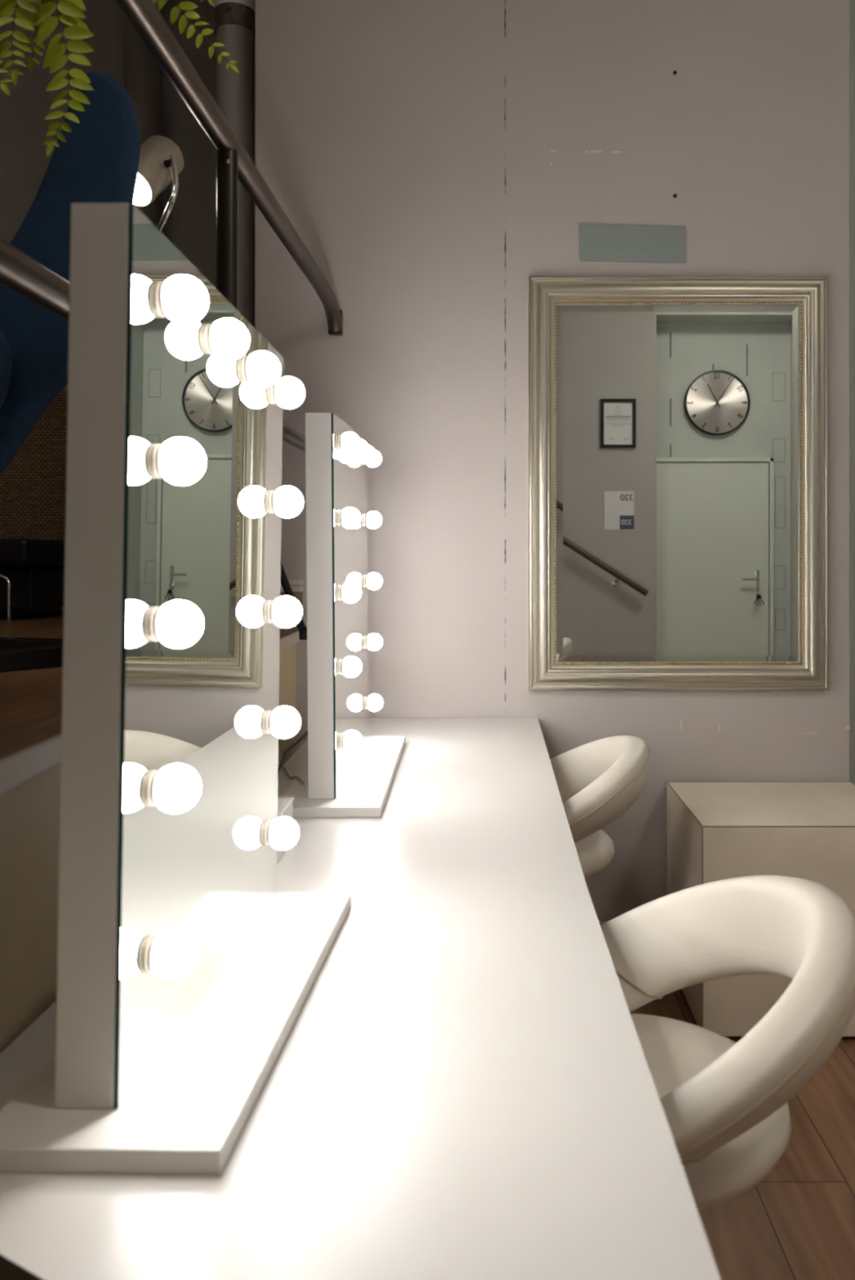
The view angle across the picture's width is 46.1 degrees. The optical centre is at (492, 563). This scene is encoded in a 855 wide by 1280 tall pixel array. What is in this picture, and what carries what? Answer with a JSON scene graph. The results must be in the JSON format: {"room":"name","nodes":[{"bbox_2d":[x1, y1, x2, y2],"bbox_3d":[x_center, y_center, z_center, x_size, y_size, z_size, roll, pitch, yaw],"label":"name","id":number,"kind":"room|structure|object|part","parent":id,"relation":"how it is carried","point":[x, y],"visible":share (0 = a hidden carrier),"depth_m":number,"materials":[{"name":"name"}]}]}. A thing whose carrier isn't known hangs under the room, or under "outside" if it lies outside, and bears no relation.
{"room":"backstage room","nodes":[
{"label":"backstage room","id":0,"kind":"room"},
{"bbox_2d":[0,0,216,610],"bbox_3d":[-2.207,-0.680,4.600,3.186,3.800,0.200,0,0,0],"label":"wall","id":1,"kind":"structure","parent":0,"point":[190,226],"depth_m":4.50,"materials":[{"name":"grey paint"}]},
{"bbox_2d":[0,610,293,759],"bbox_3d":[-2.083,0.221,1.525,3.334,0.025,5.950,0,0,0],"label":"counter","id":2,"kind":"object","parent":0,"point":[31,700],"depth_m":1.62,"materials":[{"name":"brown wood"}]},
{"bbox_2d":[0,390,67,622],"bbox_3d":[-2.502,-0.270,3.895,1.703,0.954,0.690,0,0,0],"label":"brick wall","id":3,"kind":"structure","parent":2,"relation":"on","point":[33,486],"depth_m":4.12,"materials":[{"name":"brown brick"}]},
{"bbox_3d":[-1.775,0.107,3.584,0.120,0.201,0.015,0,0,16],"label":"leg","id":4,"kind":"part","parent":3,"relation":"part of","materials":[{"name":"silver metal"}]},
{"bbox_3d":[-2.475,-0.042,3.835,1.650,0.100,0.570,0,0,0],"label":"seat","id":5,"kind":"part","parent":3,"relation":"part of","materials":[{"name":"black plastic"}]},
{"bbox_2d":[0,70,141,671],"bbox_3d":[-0.999,-0.423,2.087,1.024,1.260,0.680,0,0,-11],"label":"lounge chair","id":6,"kind":"object","parent":2,"relation":"on","point":[99,161],"visible":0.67,"depth_m":2.11,"materials":[{"name":"blue fabric"}]},
{"bbox_2d":[0,328,11,409],"bbox_3d":[-1.162,-0.326,2.060,0.339,0.379,0.050,0,0,0],"label":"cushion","id":7,"kind":"object","parent":6,"relation":"on","point":[5,351],"depth_m":2.05,"materials":[{"name":"blue fabric"}]},
{"bbox_2d":[124,4,162,233],"bbox_3d":[-1.520,-1.186,4.360,0.160,2.786,0.160,0,0,0],"label":"pipe","id":8,"kind":"object","parent":2,"relation":"on","point":[143,76],"visible":0.02,"depth_m":4.29,"materials":[{"name":"grey metal"}]},
{"bbox_2d":[132,135,183,231],"bbox_3d":[-0.837,-0.425,2.470,0.300,1.264,0.300,0,0,0],"label":"spot lamp","id":9,"kind":"object","parent":2,"relation":"on","point":[161,162],"visible":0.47,"depth_m":2.41,"materials":[{"name":"beige metal"}]},
{"bbox_3d":[-0.854,-0.945,2.429,0.084,0.126,0.116,0,0,0],"label":"light bulb","id":10,"kind":"part","parent":9,"relation":"part of","materials":[{"name":"white glass"}]},
{"bbox_3d":[-0.782,-0.971,2.423,0.022,0.018,0.018,0,0,26],"label":"pivot knob","id":11,"kind":"part","parent":9,"relation":"part of","materials":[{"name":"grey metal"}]},
{"bbox_2d":[0,0,342,452],"bbox_3d":[-0.506,-0.243,1.544,0.091,1.126,3.088,0,0,0],"label":"railing","id":12,"kind":"object","parent":2,"relation":"on","point":[19,272],"visible":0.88,"depth_m":1.76,"materials":[{"name":"metal"}]},
{"bbox_3d":[-0.482,-0.301,1.542,0.038,0.061,3.085,0,0,0],"label":"rail","id":13,"kind":"part","parent":12,"relation":"part of","materials":[{"name":"metal"}]},
{"bbox_3d":[-0.507,-0.215,1.820,0.089,1.070,0.038,0,0,0],"label":"post","id":14,"kind":"part","parent":12,"relation":"part of","materials":[{"name":"grey metal"}]},
{"bbox_3d":[-0.482,-0.757,1.542,0.043,0.097,3.084,0,0,0],"label":"rail","id":15,"kind":"part","parent":12,"relation":"part of","materials":[{"name":"metal"}]},
{"bbox_2d":[211,0,254,327],"bbox_3d":[-0.827,-1.186,3.220,0.176,2.786,0.176,0,0,31],"label":"pipe","id":16,"kind":"object","parent":2,"relation":"on","point":[233,20],"visible":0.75,"depth_m":3.17,"materials":[{"name":"grey metal"}]},
{"bbox_2d":[211,0,254,11],"bbox_3d":[-0.827,-1.838,3.220,0.176,0.132,0.176,0,0,0],"label":"socket","id":17,"kind":"object","parent":16,"relation":"attached to","point":[244,5],"depth_m":3.16,"materials":[{"name":"metal"}]},
{"bbox_2d":[280,561,306,639],"bbox_3d":[-0.651,0.013,2.750,0.304,0.388,0.031,0,0,0],"label":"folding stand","id":18,"kind":"object","parent":2,"relation":"on","point":[286,588],"visible":0.28,"depth_m":2.74,"materials":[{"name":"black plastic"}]},
{"bbox_2d":[0,643,296,1053],"bbox_3d":[-2.083,0.727,1.525,3.334,0.987,5.950,0,0,0],"label":"wall","id":19,"kind":"structure","parent":0,"point":[30,811],"depth_m":1.14,"materials":[{"name":"beige paint"}]},
{"bbox_2d":[0,631,300,794],"bbox_3d":[-0.504,0.222,0.820,0.012,0.032,4.544,0,0,-2],"label":"trim","id":20,"kind":"structure","parent":19,"relation":"attached to","point":[16,768],"depth_m":1.11,"materials":[{"name":"grey"}]},
{"bbox_2d":[254,0,849,920],"bbox_3d":[0.185,-0.680,3.199,1.839,3.800,0.222,0,0,0],"label":"wall","id":21,"kind":"structure","parent":0,"point":[431,158],"depth_m":3.09,"materials":[{"name":"paint"}]},
{"bbox_2d":[280,591,302,631],"bbox_3d":[-0.659,0.146,3.080,0.149,0.123,0.020,0,0,0],"label":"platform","id":22,"kind":"object","parent":21,"relation":"attached to","point":[298,595],"visible":0.21,"depth_m":3.07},
{"bbox_2d":[280,579,302,591],"bbox_3d":[-0.659,0.067,3.072,0.149,0.037,0.035,0,0,0],"label":"trim","id":23,"kind":"structure","parent":21,"relation":"attached to","point":[292,582],"depth_m":3.06,"materials":[{"name":"grey"}]},
{"bbox_2d":[598,920,608,924],"bbox_3d":[0.302,1.161,3.081,1.605,0.118,0.018,0,0,0],"label":"baseboard","id":24,"kind":"structure","parent":21,"relation":"attached to","point":[601,922],"depth_m":3.08,"materials":[{"name":"paint"}]},
{"bbox_2d":[578,223,685,262],"bbox_3d":[0.433,-0.991,3.088,0.331,0.122,0.002,0,0,0],"label":"strip","id":25,"kind":"object","parent":21,"relation":"attached to","point":[606,242],"visible":1,"depth_m":3.09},
{"bbox_2d":[528,275,827,690],"bbox_3d":[0.571,-0.248,3.070,0.920,1.273,0.038,0,0,0],"label":"wall mirror","id":26,"kind":"object","parent":21,"relation":"attached to","point":[677,425],"visible":1,"depth_m":3.08,"materials":[{"name":"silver metal"}]},
{"bbox_2d":[555,305,798,662],"bbox_3d":[0.571,-0.248,3.085,0.748,1.101,0.001,0,0,0],"label":"mirror glass","id":27,"kind":"object","parent":26,"relation":"attached to","point":[677,426],"depth_m":3.08,"materials":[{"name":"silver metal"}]},
{"bbox_2d":[630,989,854,1279],"bbox_3d":[0.897,1.270,1.555,3.295,0.100,6.890,0,0,0],"label":"floor","id":28,"kind":"structure","parent":0,"point":[797,1223],"depth_m":1.91,"materials":[{"name":"brown wood"}]},
{"bbox_2d":[0,717,719,1279],"bbox_3d":[-0.177,0.847,1.831,0.676,0.745,2.511,0,0,0],"label":"table","id":29,"kind":"object","parent":28,"relation":"on","point":[462,1087],"visible":0.62,"depth_m":0.95,"materials":[{"name":"white laminate"}]},
{"bbox_2d":[0,203,351,1174],"bbox_3d":[-0.328,0.096,1.181,0.215,0.869,0.719,0,-1,1],"label":"vanity mirror","id":30,"kind":"object","parent":29,"relation":"on","point":[184,975],"visible":1,"depth_m":0.96,"materials":[{"name":"grey mirror"}]},
{"bbox_3d":[-0.357,0.086,1.212,0.060,0.819,0.614,0,-1,1],"label":"panel","id":31,"kind":"part","parent":30,"relation":"part of","materials":[{"name":"grey wood"}]},
{"bbox_2d":[142,934,156,972],"bbox_3d":[-0.329,0.378,0.970,0.007,0.034,0.034,0,-1,1],"label":"bulb socket","id":32,"kind":"object","parent":30,"relation":"attached to","point":[149,941],"depth_m":0.96,"materials":[{"name":"white metal"}]},
{"bbox_2d":[145,770,159,805],"bbox_3d":[-0.328,0.218,0.973,0.007,0.034,0.034,1,-1,1],"label":"bulb socket","id":33,"kind":"object","parent":30,"relation":"attached to","point":[148,791],"depth_m":0.96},
{"bbox_2d":[148,606,160,641],"bbox_3d":[-0.326,0.059,0.977,0.007,0.034,0.034,0,-1,1],"label":"bulb socket","id":34,"kind":"object","parent":30,"relation":"attached to","point":[151,632],"depth_m":0.96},
{"bbox_2d":[151,444,163,478],"bbox_3d":[-0.325,-0.101,0.980,0.007,0.034,0.034,0,-1,1],"label":"bulb socket","id":35,"kind":"object","parent":30,"relation":"attached to","point":[157,450],"depth_m":0.97,"materials":[{"name":"white metal"}]},
{"bbox_2d":[153,281,166,317],"bbox_3d":[-0.323,-0.260,0.984,0.007,0.034,0.034,0,-1,1],"label":"bulb socket","id":36,"kind":"object","parent":30,"relation":"attached to","point":[159,287],"depth_m":0.97,"materials":[{"name":"white"}]},
{"bbox_3d":[-0.304,0.378,0.969,0.038,0.046,0.046,0,-1,1],"label":"light bulb","id":37,"kind":"part","parent":30,"relation":"part of","materials":[{"name":"white glass"}]},
{"bbox_3d":[-0.303,0.218,0.973,0.038,0.046,0.046,0,-1,1],"label":"light bulb","id":38,"kind":"part","parent":30,"relation":"part of","materials":[{"name":"white glass"}]},
{"bbox_3d":[-0.302,0.059,0.976,0.038,0.046,0.046,0,-1,1],"label":"light bulb","id":39,"kind":"part","parent":30,"relation":"part of","materials":[{"name":"white glass"}]},
{"bbox_3d":[-0.300,-0.101,0.980,0.038,0.046,0.046,0,-1,1],"label":"light bulb","id":40,"kind":"part","parent":30,"relation":"part of","materials":[{"name":"white glass"}]},
{"bbox_3d":[-0.299,-0.260,0.984,0.038,0.046,0.046,0,-1,1],"label":"light bulb","id":41,"kind":"part","parent":30,"relation":"part of","materials":[{"name":"white glass"}]},
{"bbox_2d":[113,204,283,1108],"bbox_3d":[-0.329,0.086,1.211,0.011,0.817,0.613,0,-1,1],"label":"mirror glass","id":42,"kind":"object","parent":30,"relation":"on","point":[209,706],"depth_m":1.07,"materials":[{"name":"silver metal"}]},
{"bbox_2d":[203,324,213,354],"bbox_3d":[-0.321,-0.257,1.141,0.007,0.034,0.034,0,-1,1],"label":"bulb socket","id":43,"kind":"object","parent":30,"relation":"attached to","point":[208,329],"depth_m":1.13,"materials":[{"name":"white ceramic"}]},
{"bbox_3d":[-0.297,-0.257,1.141,0.038,0.046,0.046,0,-1,1],"label":"light bulb","id":44,"kind":"part","parent":30,"relation":"part of","materials":[{"name":"white glass"}]},
{"bbox_2d":[240,355,249,382],"bbox_3d":[-0.319,-0.253,1.299,0.007,0.034,0.034,0,-1,1],"label":"bulb socket","id":45,"kind":"object","parent":30,"relation":"attached to","point":[245,360],"depth_m":1.29,"materials":[{"name":"white"}]},
{"bbox_3d":[-0.294,-0.253,1.299,0.038,0.046,0.046,0,-1,1],"label":"light bulb","id":46,"kind":"part","parent":30,"relation":"part of","materials":[{"name":"white glass"}]},
{"bbox_2d":[263,821,271,844],"bbox_3d":[-0.322,0.388,1.443,0.007,0.034,0.034,0,-1,1],"label":"bulb socket","id":47,"kind":"object","parent":30,"relation":"attached to","point":[267,824],"depth_m":1.43,"materials":[{"name":"white"}]},
{"bbox_2d":[265,710,273,733],"bbox_3d":[-0.321,0.229,1.446,0.007,0.034,0.034,0,-1,1],"label":"bulb socket","id":48,"kind":"object","parent":30,"relation":"attached to","point":[268,713],"depth_m":1.43,"materials":[{"name":"white metal"}]},
{"bbox_2d":[266,600,274,623],"bbox_3d":[-0.319,0.069,1.450,0.007,0.034,0.034,0,-1,1],"label":"bulb socket","id":49,"kind":"object","parent":30,"relation":"attached to","point":[270,603],"depth_m":1.44,"materials":[{"name":"white"}]},
{"bbox_2d":[268,490,275,513],"bbox_3d":[-0.318,-0.090,1.453,0.007,0.034,0.034,0,-1,1],"label":"bulb socket","id":50,"kind":"object","parent":30,"relation":"attached to","point":[272,494],"depth_m":1.44,"materials":[{"name":"white"}]},
{"bbox_2d":[269,382,277,404],"bbox_3d":[-0.316,-0.250,1.457,0.007,0.034,0.034,1,-1,1],"label":"bulb socket","id":51,"kind":"object","parent":30,"relation":"attached to","point":[271,390],"depth_m":1.44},
{"bbox_3d":[-0.297,0.388,1.442,0.038,0.046,0.046,0,-1,1],"label":"light bulb","id":52,"kind":"part","parent":30,"relation":"part of","materials":[{"name":"white glass"}]},
{"bbox_3d":[-0.296,0.229,1.446,0.038,0.046,0.046,0,-1,1],"label":"light bulb","id":53,"kind":"part","parent":30,"relation":"part of","materials":[{"name":"white glass"}]},
{"bbox_3d":[-0.295,0.069,1.449,0.038,0.046,0.046,0,-1,1],"label":"light bulb","id":54,"kind":"part","parent":30,"relation":"part of","materials":[{"name":"white glass"}]},
{"bbox_3d":[-0.293,-0.090,1.453,0.038,0.046,0.046,0,-1,1],"label":"light bulb","id":55,"kind":"part","parent":30,"relation":"part of","materials":[{"name":"white glass"}]},
{"bbox_3d":[-0.292,-0.249,1.456,0.038,0.046,0.046,0,-1,1],"label":"light bulb","id":56,"kind":"part","parent":30,"relation":"part of","materials":[{"name":"white glass"}]},
{"bbox_2d":[276,797,293,864],"bbox_3d":[-0.438,0.480,1.751,0.136,0.088,0.238,0,0,0],"label":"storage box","id":57,"kind":"object","parent":29,"relation":"on","point":[285,805],"visible":0.17,"depth_m":1.81,"materials":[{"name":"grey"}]},
{"bbox_3d":[-0.438,0.443,1.750,0.136,0.006,0.238,0,2,0],"label":"lid","id":58,"kind":"part","parent":57,"relation":"part of","materials":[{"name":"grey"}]},
{"bbox_2d":[277,730,307,773],"bbox_3d":[-0.521,0.473,2.656,0.035,0.053,0.592,0,0,1],"label":"power cable","id":59,"kind":"object","parent":29,"relation":"on","point":[305,734],"visible":0.79,"depth_m":2.62,"materials":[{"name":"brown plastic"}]},
{"bbox_2d":[283,766,304,785],"bbox_3d":[-0.461,0.487,2.303,0.011,0.024,0.251,0,0,-21],"label":"cable","id":60,"kind":"object","parent":29,"relation":"on","point":[289,776],"visible":1,"depth_m":2.27,"materials":[{"name":"black plastic"}]},
{"bbox_2d":[281,412,404,817],"bbox_3d":[-0.338,0.090,2.366,0.215,0.843,0.700,0,0,-1],"label":"vanity mirror","id":61,"kind":"object","parent":29,"relation":"on","point":[347,772],"visible":1,"depth_m":2.11,"materials":[{"name":"grey mirror"}]},
{"bbox_3d":[-0.361,0.078,2.373,0.055,0.800,0.614,0,2,-1],"label":"panel","id":62,"kind":"part","parent":61,"relation":"part of","materials":[{"name":"grey"}]},
{"bbox_2d":[337,435,342,450],"bbox_3d":[-0.324,-0.258,2.126,0.007,0.034,0.034,0,2,-1],"label":"bulb socket","id":63,"kind":"object","parent":61,"relation":"attached to","point":[339,437],"depth_m":2.11,"materials":[{"name":"white metal"}]},
{"bbox_2d":[337,584,342,600],"bbox_3d":[-0.323,0.061,2.137,0.007,0.034,0.034,0,2,-1],"label":"bulb socket","id":64,"kind":"object","parent":61,"relation":"attached to","point":[340,587],"depth_m":2.12,"materials":[{"name":"white"}]},
{"bbox_2d":[337,510,342,525],"bbox_3d":[-0.323,-0.098,2.132,0.007,0.034,0.034,0,2,-1],"label":"bulb socket","id":65,"kind":"object","parent":61,"relation":"attached to","point":[340,512],"depth_m":2.12,"materials":[{"name":"white"}]},
{"bbox_2d":[338,658,343,675],"bbox_3d":[-0.323,0.220,2.143,0.007,0.034,0.034,0,2,-1],"label":"bulb socket","id":66,"kind":"object","parent":61,"relation":"attached to","point":[340,661],"depth_m":2.13,"materials":[{"name":"white metal"}]},
{"bbox_2d":[339,733,344,748],"bbox_3d":[-0.322,0.380,2.148,0.007,0.034,0.034,0,2,-1],"label":"bulb socket","id":67,"kind":"object","parent":61,"relation":"attached to","point":[341,735],"depth_m":2.13,"materials":[{"name":"white"}]},
{"bbox_2d":[331,413,368,798],"bbox_3d":[-0.332,0.079,2.373,0.006,0.798,0.613,0,2,-1],"label":"mirror glass","id":68,"kind":"object","parent":61,"relation":"on","point":[349,695],"depth_m":2.25,"materials":[{"name":"silver metal"}]},
{"bbox_3d":[-0.299,-0.258,2.127,0.038,0.046,0.046,0,2,-1],"label":"light bulb","id":69,"kind":"part","parent":61,"relation":"part of","materials":[{"name":"white glass"}]},
{"bbox_3d":[-0.299,-0.099,2.132,0.038,0.046,0.046,0,2,-1],"label":"light bulb","id":70,"kind":"part","parent":61,"relation":"part of","materials":[{"name":"white glass"}]},
{"bbox_3d":[-0.298,0.220,2.143,0.038,0.046,0.046,0,2,-1],"label":"light bulb","id":71,"kind":"part","parent":61,"relation":"part of","materials":[{"name":"white glass"}]},
{"bbox_3d":[-0.299,0.061,2.138,0.038,0.046,0.046,0,2,-1],"label":"light bulb","id":72,"kind":"part","parent":61,"relation":"part of","materials":[{"name":"white glass"}]},
{"bbox_3d":[-0.298,0.380,2.149,0.038,0.046,0.046,0,2,-1],"label":"light bulb","id":73,"kind":"part","parent":61,"relation":"part of","materials":[{"name":"white glass"}]},
{"bbox_3d":[-0.301,-0.263,2.284,0.038,0.046,0.046,0,2,-1],"label":"light bulb","id":74,"kind":"part","parent":61,"relation":"part of","materials":[{"name":"white glass"}]},
{"bbox_2d":[363,574,367,587],"bbox_3d":[-0.330,0.045,2.610,0.007,0.034,0.034,0,2,-1],"label":"bulb socket","id":75,"kind":"object","parent":61,"relation":"attached to","point":[365,576],"depth_m":2.60,"materials":[{"name":"white"}]},
{"bbox_2d":[363,513,367,526],"bbox_3d":[-0.330,-0.115,2.605,0.007,0.034,0.034,0,2,-1],"label":"bulb socket","id":76,"kind":"object","parent":61,"relation":"attached to","point":[365,516],"depth_m":2.59,"materials":[{"name":"white metal"}]},
{"bbox_2d":[364,696,368,709],"bbox_3d":[-0.329,0.364,2.621,0.007,0.034,0.034,0,2,-1],"label":"bulb socket","id":77,"kind":"object","parent":61,"relation":"attached to","point":[366,698],"depth_m":2.61,"materials":[{"name":"white metal"}]},
{"bbox_2d":[364,635,368,648],"bbox_3d":[-0.330,0.204,2.616,0.007,0.034,0.034,0,2,-1],"label":"bulb socket","id":78,"kind":"object","parent":61,"relation":"attached to","point":[366,638],"depth_m":2.60,"materials":[{"name":"white metal"}]},
{"bbox_3d":[-0.304,-0.269,2.442,0.038,0.046,0.046,0,2,-1],"label":"light bulb","id":79,"kind":"part","parent":61,"relation":"part of","materials":[{"name":"white glass"}]},
{"bbox_3d":[-0.306,-0.115,2.605,0.038,0.046,0.046,0,2,-1],"label":"light bulb","id":80,"kind":"part","parent":61,"relation":"part of","materials":[{"name":"white glass"}]},
{"bbox_3d":[-0.306,-0.274,2.600,0.038,0.046,0.046,0,2,-1],"label":"light bulb","id":81,"kind":"part","parent":61,"relation":"part of","materials":[{"name":"white glass"}]},
{"bbox_3d":[-0.306,0.045,2.611,0.038,0.046,0.046,0,2,-1],"label":"light bulb","id":82,"kind":"part","parent":61,"relation":"part of","materials":[{"name":"white glass"}]},
{"bbox_3d":[-0.305,0.204,2.616,0.038,0.046,0.046,0,2,-1],"label":"light bulb","id":83,"kind":"part","parent":61,"relation":"part of","materials":[{"name":"white glass"}]},
{"bbox_3d":[-0.305,0.363,2.622,0.038,0.046,0.046,0,2,-1],"label":"light bulb","id":84,"kind":"part","parent":61,"relation":"part of","materials":[{"name":"white glass"}]},
{"bbox_2d":[549,735,649,879],"bbox_3d":[0.121,0.833,2.560,0.559,0.774,0.610,0,0,0],"label":"salon chair","id":85,"kind":"object","parent":28,"relation":"on","point":[597,781],"visible":0.38,"depth_m":2.42,"materials":[{"name":"beige leather"}]},
{"bbox_3d":[0.100,0.735,2.560,0.424,0.106,0.424,0,0,0],"label":"seat","id":86,"kind":"part","parent":85,"relation":"part of","materials":[{"name":"beige leather"}]},
{"bbox_2d":[600,875,854,1209],"bbox_3d":[0.205,0.833,1.357,0.559,0.774,0.610,0,0,0],"label":"salon chair","id":87,"kind":"object","parent":28,"relation":"on","point":[723,1101],"visible":0.54,"depth_m":1.28,"materials":[{"name":"beige leather"}]},
{"bbox_3d":[0.184,0.735,1.357,0.424,0.106,0.424,0,0,0],"label":"seat","id":88,"kind":"part","parent":87,"relation":"part of","materials":[{"name":"beige leather"}]},
{"bbox_2d":[666,782,854,1036],"bbox_3d":[0.817,0.944,2.811,0.566,0.552,0.522,0,0,0],"label":"cabinet","id":89,"kind":"object","parent":28,"relation":"on","point":[716,831],"visible":0.38,"depth_m":2.55,"materials":[{"name":"beige"}]},
{"bbox_2d":[848,0,854,784],"bbox_3d":[1.575,-0.680,3.625,1.540,3.800,0.150,0,0,0],"label":"wall","id":90,"kind":"structure","parent":0,"point":[851,2],"depth_m":3.55,"materials":[{"name":"grey paint"}]},
{"bbox_3d":[-0.677,-2.630,1.555,6.445,0.100,6.890,0,0,0],"label":"ceiling","id":91,"kind":"structure","parent":0,"visible":0},
{"bbox_2d":[0,0,239,157],"bbox_3d":[-0.690,-1.627,1.720,0.495,1.906,0.200,0,0,-16],"label":"hanging fern","id":92,"kind":"object","parent":91,"relation":"hanging from","point":[72,11],"visible":0.94,"depth_m":1.70,"materials":[{"name":"green plant"}]}
]}

